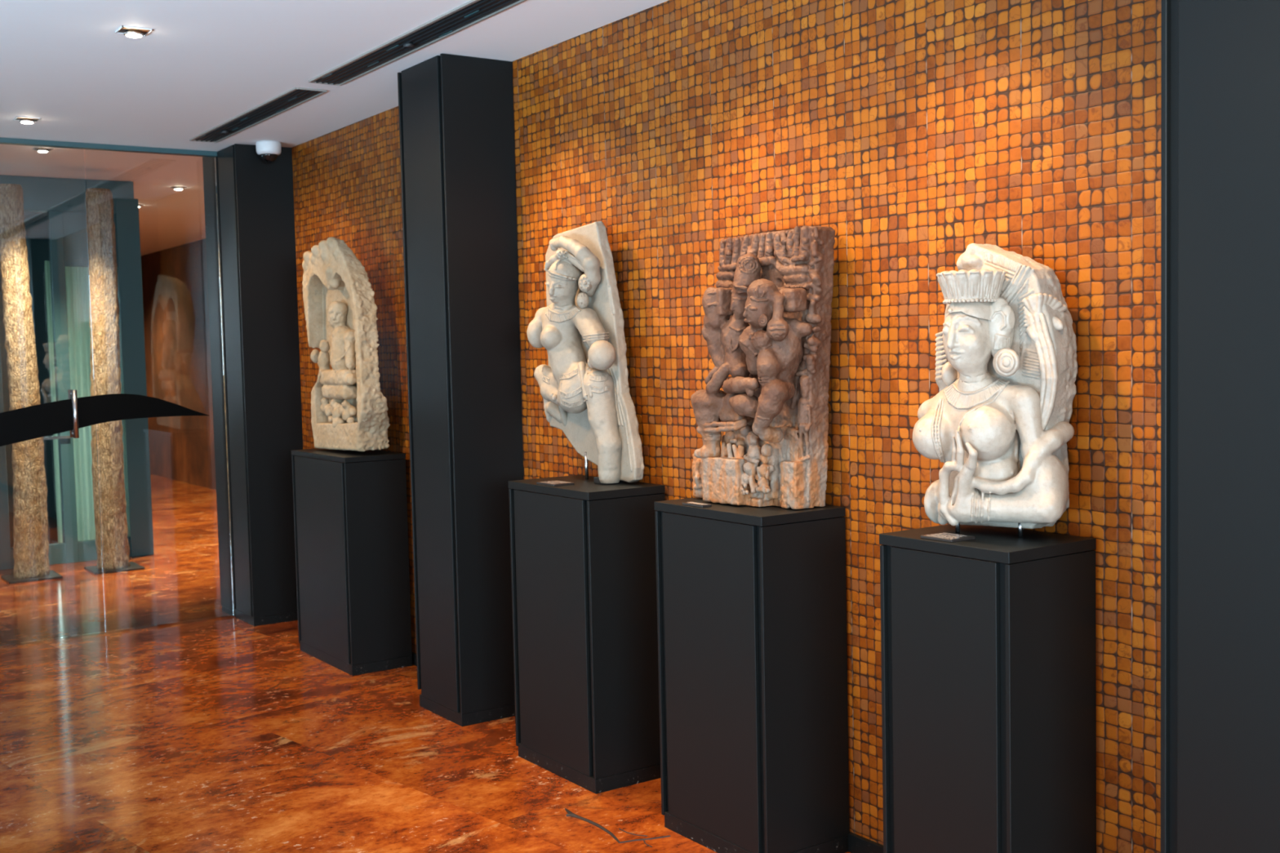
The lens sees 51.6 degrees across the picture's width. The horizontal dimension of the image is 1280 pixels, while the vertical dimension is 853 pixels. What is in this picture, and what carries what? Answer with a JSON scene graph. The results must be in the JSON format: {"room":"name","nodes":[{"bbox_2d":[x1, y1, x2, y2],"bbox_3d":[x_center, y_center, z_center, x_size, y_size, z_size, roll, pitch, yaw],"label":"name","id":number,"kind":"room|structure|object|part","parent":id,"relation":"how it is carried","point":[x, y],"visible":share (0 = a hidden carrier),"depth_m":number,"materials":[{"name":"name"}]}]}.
{"room":"museum","nodes":[
{"label":"museum","id":0,"kind":"room"},
{"bbox_2d":[0,263,13,512],"bbox_3d":[-8.774,-0.410,11.617,6.600,2.845,0.100,-4,4,-34],"label":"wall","id":1,"kind":"structure","parent":0,"point":[3,352],"depth_m":13.24,"materials":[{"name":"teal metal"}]},
{"bbox_2d":[25,215,124,519],"bbox_3d":[-5.032,-0.506,11.826,0.125,2.845,4.000,-4,4,-34],"label":"wall","id":2,"kind":"structure","parent":0,"point":[37,232],"depth_m":12.70,"materials":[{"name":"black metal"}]},
{"bbox_2d":[44,260,95,542],"bbox_3d":[-4.206,-0.122,10.053,0.477,2.250,0.063,-4,4,-34],"label":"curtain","id":3,"kind":"object","parent":2,"relation":"hanging from","point":[77,278],"visible":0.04,"depth_m":10.02,"materials":[{"name":"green fabric"}]},
{"bbox_2d":[0,174,154,570],"bbox_3d":[-6.502,-0.266,8.297,6.567,2.845,0.150,-4,4,-34],"label":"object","id":4,"kind":"structure","parent":2,"relation":"in","point":[63,199],"depth_m":9.86,"materials":[{"name":"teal glass"}]},
{"bbox_3d":[-4.462,-0.345,9.682,0.370,2.450,0.008,-4,4,-34],"label":"glass pane","id":5,"kind":"part","parent":4,"relation":"part of","materials":[{"name":"clear glass"}]},
{"bbox_3d":[-6.545,-1.562,8.217,6.539,0.245,0.100,-4,4,-34],"label":"head panel","id":6,"kind":"part","parent":4,"relation":"part of","materials":[{"name":"teal metal"}]},
{"bbox_3d":[-6.537,1.084,8.325,6.400,0.150,0.060,-4,4,-34],"label":"rail","id":7,"kind":"part","parent":4,"relation":"part of","materials":[{"name":"teal metal"}]},
{"bbox_3d":[-4.107,-1.392,9.889,0.375,0.400,0.052,-4,4,-34],"label":"transom panel","id":8,"kind":"part","parent":4,"relation":"part of","materials":[{"name":"clear glass"}]},
{"bbox_3d":[-4.081,-0.369,9.944,0.375,2.450,0.008,-4,4,-34],"label":"glass pane","id":9,"kind":"part","parent":4,"relation":"part of","materials":[{"name":"clear glass"}]},
{"bbox_3d":[-3.873,-0.367,10.121,0.167,2.716,0.130,-4,4,-34],"label":"post","id":10,"kind":"part","parent":4,"relation":"part of","materials":[{"name":"teal metal"}]},
{"bbox_2d":[0,143,205,255],"bbox_3d":[-7.200,-1.970,11.129,8.800,0.255,11.378,-4,4,-34],"label":"ceiling","id":11,"kind":"structure","parent":0,"point":[169,218],"depth_m":9.73,"materials":[{"name":"white paint"}]},
{"bbox_2d":[32,146,53,152],"bbox_3d":[-3.777,-1.746,8.382,0.105,0.022,0.105,-4,4,-34],"label":"recessed light","id":12,"kind":"object","parent":11,"relation":"in","point":[37,148],"visible":1,"depth_m":8.37,"materials":[{"name":"white plastic"}]},
{"bbox_2d":[169,186,186,190],"bbox_3d":[-3.624,-1.868,10.410,0.105,0.022,0.105,-4,4,-34],"label":"recessed light","id":13,"kind":"object","parent":11,"relation":"in","point":[176,188],"visible":1,"depth_m":10.40,"materials":[{"name":"white plastic"}]},
{"bbox_2d":[141,238,216,489],"bbox_3d":[-3.680,-0.630,13.423,0.150,2.845,11.700,-4,4,-34],"label":"wall","id":14,"kind":"structure","parent":0,"point":[175,287],"depth_m":15.99,"materials":[{"name":"brown wood"}]},
{"bbox_2d":[0,0,668,151],"bbox_3d":[-1.571,-1.413,1.055,6.600,0.433,11.620,-4,4,-34],"label":"ceiling","id":15,"kind":"structure","parent":0,"point":[202,64],"depth_m":5.13,"materials":[{"name":"white paint"}]},
{"bbox_2d":[13,115,40,124],"bbox_3d":[-2.944,-1.467,6.367,0.105,0.022,0.105,-4,4,-34],"label":"recessed light","id":16,"kind":"object","parent":15,"relation":"in","point":[25,120],"visible":1,"depth_m":6.35,"materials":[{"name":"white plastic"}]},
{"bbox_3d":[-2.946,-1.459,6.371,0.053,0.005,0.053,-4,5,-42],"label":"bulb","id":17,"kind":"part","parent":16,"relation":"part of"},
{"bbox_2d":[0,137,217,157],"bbox_3d":[-4.999,-1.483,5.750,6.282,0.226,0.060,-4,4,-34],"label":"trim","id":18,"kind":"structure","parent":15,"relation":"attached to","point":[4,140],"depth_m":7.17,"materials":[{"name":"teal metal"}]},
{"bbox_2d":[0,142,106,645],"bbox_3d":[-3.385,-0.158,6.922,1.026,2.629,0.118,-4,4,-34],"label":"door","id":19,"kind":"structure","parent":18,"relation":"attached to","point":[72,414],"depth_m":7.08,"materials":[{"name":"clear glass"}]},
{"bbox_3d":[-3.057,-0.069,7.152,0.028,0.259,0.118,-4,4,-34],"label":"handle","id":20,"kind":"part","parent":19,"relation":"part of","materials":[{"name":"silver metal"}]},
{"bbox_2d":[88,148,234,631],"bbox_3d":[-2.674,-0.203,7.410,0.702,2.629,0.012,-4,4,-34],"label":"door","id":21,"kind":"structure","parent":18,"relation":"attached to","point":[117,406],"depth_m":7.34,"materials":[{"name":"clear glass"}]},
{"bbox_2d":[115,25,153,38],"bbox_3d":[-1.797,-1.395,4.706,0.105,0.022,0.105,-4,4,-34],"label":"recessed light","id":22,"kind":"object","parent":15,"relation":"in","point":[128,31],"visible":1,"depth_m":4.69,"materials":[{"name":"white plastic"}]},
{"bbox_3d":[-1.799,-1.387,4.710,0.053,0.005,0.053,-3,4,-27],"label":"bulb","id":23,"kind":"part","parent":22,"relation":"part of","materials":[{"name":"white glass"}]},
{"bbox_2d":[189,87,327,142],"bbox_3d":[-1.891,-1.503,6.455,0.146,0.008,1.598,-4,4,-34],"label":"ceiling vent","id":24,"kind":"object","parent":15,"relation":"in","point":[295,96],"visible":1,"depth_m":6.34,"materials":[{"name":"black metal"}]},
{"bbox_2d":[221,129,229,134],"bbox_3d":[-2.130,-1.511,6.806,0.042,0.018,0.042,-4,4,-34],"label":"spotlight","id":25,"kind":"object","parent":24,"relation":"attached to","point":[226,131],"visible":1,"depth_m":6.79,"materials":[{"name":"black metal"}]},
{"bbox_2d":[255,140,281,162],"bbox_3d":[-2.024,-1.494,7.227,0.134,0.110,0.134,-4,4,-34],"label":"security camera","id":26,"kind":"object","parent":15,"relation":"attached to","point":[268,151],"visible":1,"depth_m":7.18,"materials":[{"name":"white plastic"}]},
{"bbox_2d":[308,0,526,85],"bbox_3d":[-0.246,-1.400,4.074,0.146,0.008,3.888,-4,4,-34],"label":"ceiling vent","id":27,"kind":"object","parent":15,"relation":"in","point":[472,12],"visible":1,"depth_m":4.90,"materials":[{"name":"black metal"}]},
{"bbox_2d":[403,41,414,48],"bbox_3d":[-0.869,-1.432,4.980,0.042,0.018,0.042,-4,4,-34],"label":"spotlight","id":28,"kind":"object","parent":27,"relation":"attached to","point":[406,46],"visible":1,"depth_m":4.96,"materials":[{"name":"black metal"}]},
{"bbox_2d":[0,474,851,852],"bbox_3d":[-3.831,1.279,6.530,8.800,0.150,23.000,-4,4,-34],"label":"floor","id":29,"kind":"structure","parent":0,"point":[215,735],"depth_m":5.14,"materials":[{"name":"stone"}]},
{"bbox_2d":[0,183,62,584],"bbox_3d":[-4.263,-0.298,9.143,0.340,2.710,0.340,-4,4,-34],"label":"column","id":30,"kind":"structure","parent":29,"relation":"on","point":[30,521],"depth_m":9.09,"materials":[{"name":"beige stone"}]},
{"bbox_3d":[-4.233,1.047,9.222,0.340,0.015,0.340,-4,4,-34],"label":"plate","id":31,"kind":"part","parent":30,"relation":"part of","materials":[{"name":"black metal"}]},
{"bbox_2d":[84,187,145,574],"bbox_3d":[-3.811,-0.326,9.454,0.340,2.710,0.340,-4,4,-34],"label":"column","id":32,"kind":"structure","parent":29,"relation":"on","point":[102,268],"depth_m":9.39,"materials":[{"name":"beige stone"}]},
{"bbox_3d":[-3.781,1.019,9.533,0.340,0.015,0.340,-4,4,-34],"label":"plate","id":33,"kind":"part","parent":32,"relation":"part of","materials":[{"name":"black metal"}]},
{"bbox_2d":[215,143,302,626],"bbox_3d":[-2.149,-0.229,7.549,0.322,2.665,0.347,-4,4,-34],"label":"column","id":34,"kind":"structure","parent":29,"relation":"on","point":[255,196],"depth_m":7.41,"materials":[{"name":"black paint"}]},
{"bbox_2d":[202,156,235,617],"bbox_3d":[-2.321,-0.329,7.790,0.322,2.845,0.248,-4,4,-34],"label":"trim","id":35,"kind":"structure","parent":34,"relation":"attached to","point":[208,163],"depth_m":7.70,"materials":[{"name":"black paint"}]},
{"bbox_3d":[-2.245,-0.253,7.686,0.322,2.629,0.012,-4,4,-34],"label":"panel","id":36,"kind":"part","parent":34,"relation":"part of","materials":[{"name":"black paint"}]},
{"bbox_3d":[-2.276,-0.246,7.461,0.014,2.615,0.271,-4,4,-34],"label":"panel","id":37,"kind":"part","parent":34,"relation":"part of","materials":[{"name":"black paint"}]},
{"bbox_2d":[291,448,412,675],"bbox_3d":[-1.432,0.636,6.550,0.307,1.025,0.705,-4,4,-34],"label":"plinth","id":38,"kind":"object","parent":29,"relation":"on","point":[351,526],"visible":0.98,"depth_m":6.30,"materials":[{"name":"black paint"}]},
{"bbox_3d":[-1.628,0.619,6.834,0.306,0.962,0.012,-4,4,-34],"label":"panel","id":39,"kind":"part","parent":38,"relation":"part of","materials":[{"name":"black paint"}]},
{"bbox_3d":[-1.552,0.632,6.467,0.014,0.948,0.627,-4,4,-34],"label":"panel","id":40,"kind":"part","parent":38,"relation":"part of","materials":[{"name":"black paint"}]},
{"bbox_2d":[302,236,390,451],"bbox_3d":[-1.433,-0.399,6.456,0.201,1.035,0.723,-4,4,-34],"label":"statue","id":41,"kind":"object","parent":38,"relation":"on","point":[349,408],"visible":1,"depth_m":6.36,"materials":[{"name":"stone"}]},
{"bbox_3d":[-1.236,0.636,6.265,0.306,0.948,0.012,-4,4,-34],"label":"panel","id":42,"kind":"part","parent":38,"relation":"part of","materials":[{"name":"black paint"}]},
{"bbox_2d":[397,53,524,726],"bbox_3d":[-0.731,-0.140,5.501,0.316,2.665,0.412,-4,4,-34],"label":"column","id":43,"kind":"structure","parent":29,"relation":"on","point":[458,180],"depth_m":5.34,"materials":[{"name":"black paint"}]},
{"bbox_3d":[-0.846,-0.182,5.664,0.316,2.595,0.012,-4,4,-34],"label":"panel","id":44,"kind":"part","parent":43,"relation":"part of","materials":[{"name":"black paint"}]},
{"bbox_3d":[-0.856,-0.157,5.415,0.014,2.615,0.336,-4,4,-34],"label":"panel","id":45,"kind":"part","parent":43,"relation":"part of","materials":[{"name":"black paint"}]},
{"bbox_3d":[-0.618,-0.158,5.335,0.316,2.615,0.012,-4,4,-34],"label":"panel","id":46,"kind":"part","parent":43,"relation":"part of","materials":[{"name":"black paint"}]},
{"bbox_2d":[508,475,665,794],"bbox_3d":[-0.188,0.713,4.763,0.315,1.025,0.550,-4,4,-34],"label":"plinth","id":47,"kind":"object","parent":29,"relation":"on","point":[584,558],"visible":0.91,"depth_m":4.57,"materials":[{"name":"black paint"}]},
{"bbox_3d":[-0.340,0.700,4.984,0.314,0.960,0.012,-4,4,-34],"label":"panel","id":48,"kind":"part","parent":47,"relation":"part of","materials":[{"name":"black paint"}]},
{"bbox_3d":[-0.311,0.711,4.678,0.014,0.946,0.472,-4,4,-34],"label":"panel","id":49,"kind":"part","parent":47,"relation":"part of","materials":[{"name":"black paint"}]},
{"bbox_2d":[536,480,574,486],"bbox_3d":[-0.301,0.202,4.708,0.085,0.008,0.120,-4,4,-34],"label":"plaque","id":50,"kind":"object","parent":47,"relation":"on","point":[553,483],"visible":1,"depth_m":4.68,"materials":[{"name":"grey"}]},
{"bbox_2d":[540,480,566,484],"bbox_3d":[-0.300,0.198,4.707,0.065,0.001,0.102,-4,4,-34],"label":"print","id":51,"kind":"object","parent":50,"relation":"on","point":[548,482],"depth_m":4.70,"materials":[{"name":"beige paper"}]},
{"bbox_2d":[526,221,644,484],"bbox_3d":[-0.229,-0.268,4.781,0.190,0.933,0.574,-4,4,-34],"label":"statue","id":52,"kind":"object","parent":47,"relation":"on","point":[584,386],"visible":1,"depth_m":4.71,"materials":[{"name":"grey stone"}]},
{"bbox_2d":[577,274,591,292],"bbox_3d":[-0.196,-0.509,4.700,0.045,0.064,0.068,-4,4,-34],"label":"flower","id":53,"kind":"object","parent":52,"relation":"on","point":[584,280],"depth_m":4.68,"materials":[{"name":"grey stone"}]},
{"bbox_3d":[-0.196,0.143,4.862,0.013,0.101,0.013,-4,4,-34],"label":"support rod","id":54,"kind":"part","parent":52,"relation":"part of","materials":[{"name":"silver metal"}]},
{"bbox_3d":[-0.035,0.713,4.542,0.314,0.946,0.012,-4,4,-34],"label":"panel","id":55,"kind":"part","parent":47,"relation":"part of","materials":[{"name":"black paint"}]},
{"bbox_2d":[564,808,670,847],"bbox_3d":[-0.113,1.260,4.154,0.436,0.017,0.136,1,4,38],"label":"floor crack","id":56,"kind":"structure","parent":29,"relation":"on","point":[571,814],"depth_m":4.12,"materials":[{"name":"black"}]},
{"bbox_2d":[653,497,849,852],"bbox_3d":[0.333,0.746,4.017,0.318,1.025,0.518,-4,4,-34],"label":"plinth","id":57,"kind":"object","parent":29,"relation":"on","point":[752,600],"visible":0.88,"depth_m":3.84,"materials":[{"name":"black paint"}]},
{"bbox_3d":[0.190,0.733,4.224,0.317,0.960,0.012,-4,4,-34],"label":"panel","id":58,"kind":"part","parent":57,"relation":"part of","materials":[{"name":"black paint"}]},
{"bbox_2d":[682,502,711,507],"bbox_3d":[0.171,0.234,3.977,0.036,0.008,0.100,-4,4,-34],"label":"plaque","id":59,"kind":"object","parent":57,"relation":"on","point":[689,504],"visible":1,"depth_m":3.96,"materials":[{"name":"grey paper"}]},
{"bbox_3d":[0.208,0.743,3.930,0.014,0.946,0.440,-4,4,-34],"label":"panel","id":60,"kind":"part","parent":57,"relation":"part of","materials":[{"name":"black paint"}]},
{"bbox_2d":[690,225,835,509],"bbox_3d":[0.325,-0.173,3.948,0.250,0.813,0.536,-4,4,-34],"label":"statue","id":61,"kind":"object","parent":57,"relation":"on","point":[767,326],"visible":1,"depth_m":3.84,"materials":[{"name":"red stone"}]},
{"bbox_3d":[0.476,0.744,3.809,0.317,0.946,0.012,-4,4,-34],"label":"panel","id":62,"kind":"part","parent":57,"relation":"part of","materials":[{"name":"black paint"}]},
{"bbox_2d":[879,524,1096,852],"bbox_3d":[0.852,0.778,3.260,0.312,1.025,0.408,-4,4,-34],"label":"plinth","id":63,"kind":"object","parent":29,"relation":"on","point":[988,641],"visible":0.98,"depth_m":3.12,"materials":[{"name":"black paint"}]},
{"bbox_3d":[0.740,0.768,3.422,0.311,0.960,0.012,-4,4,-34],"label":"panel","id":64,"kind":"part","parent":63,"relation":"part of","materials":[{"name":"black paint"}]},
{"bbox_3d":[0.730,0.775,3.176,0.014,0.946,0.330,-4,4,-34],"label":"panel","id":65,"kind":"part","parent":63,"relation":"part of","materials":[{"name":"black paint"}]},
{"bbox_2d":[920,532,974,542],"bbox_3d":[0.743,0.267,3.200,0.082,0.008,0.100,-4,4,-34],"label":"plaque","id":66,"kind":"object","parent":63,"relation":"on","point":[942,536],"visible":1,"depth_m":3.18,"materials":[{"name":"grey paper"}]},
{"bbox_2d":[926,533,966,538],"bbox_3d":[0.743,0.264,3.199,0.062,0.001,0.082,-4,4,-34],"label":"print","id":67,"kind":"object","parent":66,"relation":"on","point":[936,535],"depth_m":3.19,"materials":[{"name":"beige paper"}]},
{"bbox_2d":[912,243,1077,537],"bbox_3d":[0.837,-0.090,3.201,0.256,0.716,0.425,-4,4,-34],"label":"statue","id":68,"kind":"object","parent":63,"relation":"on","point":[997,421],"visible":1,"depth_m":3.13,"materials":[{"name":"beige stone"}]},
{"bbox_3d":[0.786,0.240,3.281,0.011,0.050,0.011,-4,4,-34],"label":"support rod","id":69,"kind":"part","parent":68,"relation":"part of","materials":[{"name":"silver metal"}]},
{"bbox_3d":[0.798,-0.336,3.193,0.170,0.079,0.162,-4,4,-34],"label":"crown","id":70,"kind":"part","parent":68,"relation":"part of","materials":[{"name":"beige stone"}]},
{"bbox_3d":[0.915,0.243,3.187,0.011,0.050,0.011,-4,4,-34],"label":"support rod","id":71,"kind":"part","parent":68,"relation":"part of","materials":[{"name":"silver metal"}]},
{"bbox_3d":[0.963,-0.138,3.123,0.086,0.352,0.093,-4,4,-34],"label":"lotus stem","id":72,"kind":"part","parent":68,"relation":"part of","materials":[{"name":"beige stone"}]},
{"bbox_3d":[0.964,0.775,3.098,0.311,0.946,0.012,-4,4,-34],"label":"panel","id":73,"kind":"part","parent":63,"relation":"part of","materials":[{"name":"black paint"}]},
{"bbox_2d":[1160,0,1279,852],"bbox_3d":[1.289,-0.013,2.573,0.320,2.665,0.409,-4,4,-34],"label":"column","id":74,"kind":"structure","parent":29,"relation":"on","point":[1220,59],"depth_m":2.55,"materials":[{"name":"black paint"}]},
{"bbox_3d":[1.176,-0.038,2.736,0.320,2.629,0.012,-4,4,-34],"label":"panel","id":75,"kind":"part","parent":74,"relation":"part of","materials":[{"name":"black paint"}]},
{"bbox_2d":[292,0,1160,852],"bbox_3d":[1.194,-0.044,3.133,0.160,2.667,11.800,-4,4,-34],"label":"wall","id":76,"kind":"structure","parent":0,"point":[919,132],"depth_m":3.78,"materials":[{"name":"orange tile"}]},
{"bbox_2d":[412,652,883,852],"bbox_3d":[1.150,1.264,3.160,0.016,0.055,11.800,-4,4,-34],"label":"baseboard","id":77,"kind":"structure","parent":76,"relation":"attached to","point":[856,843],"depth_m":3.88,"materials":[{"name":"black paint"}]}
]}

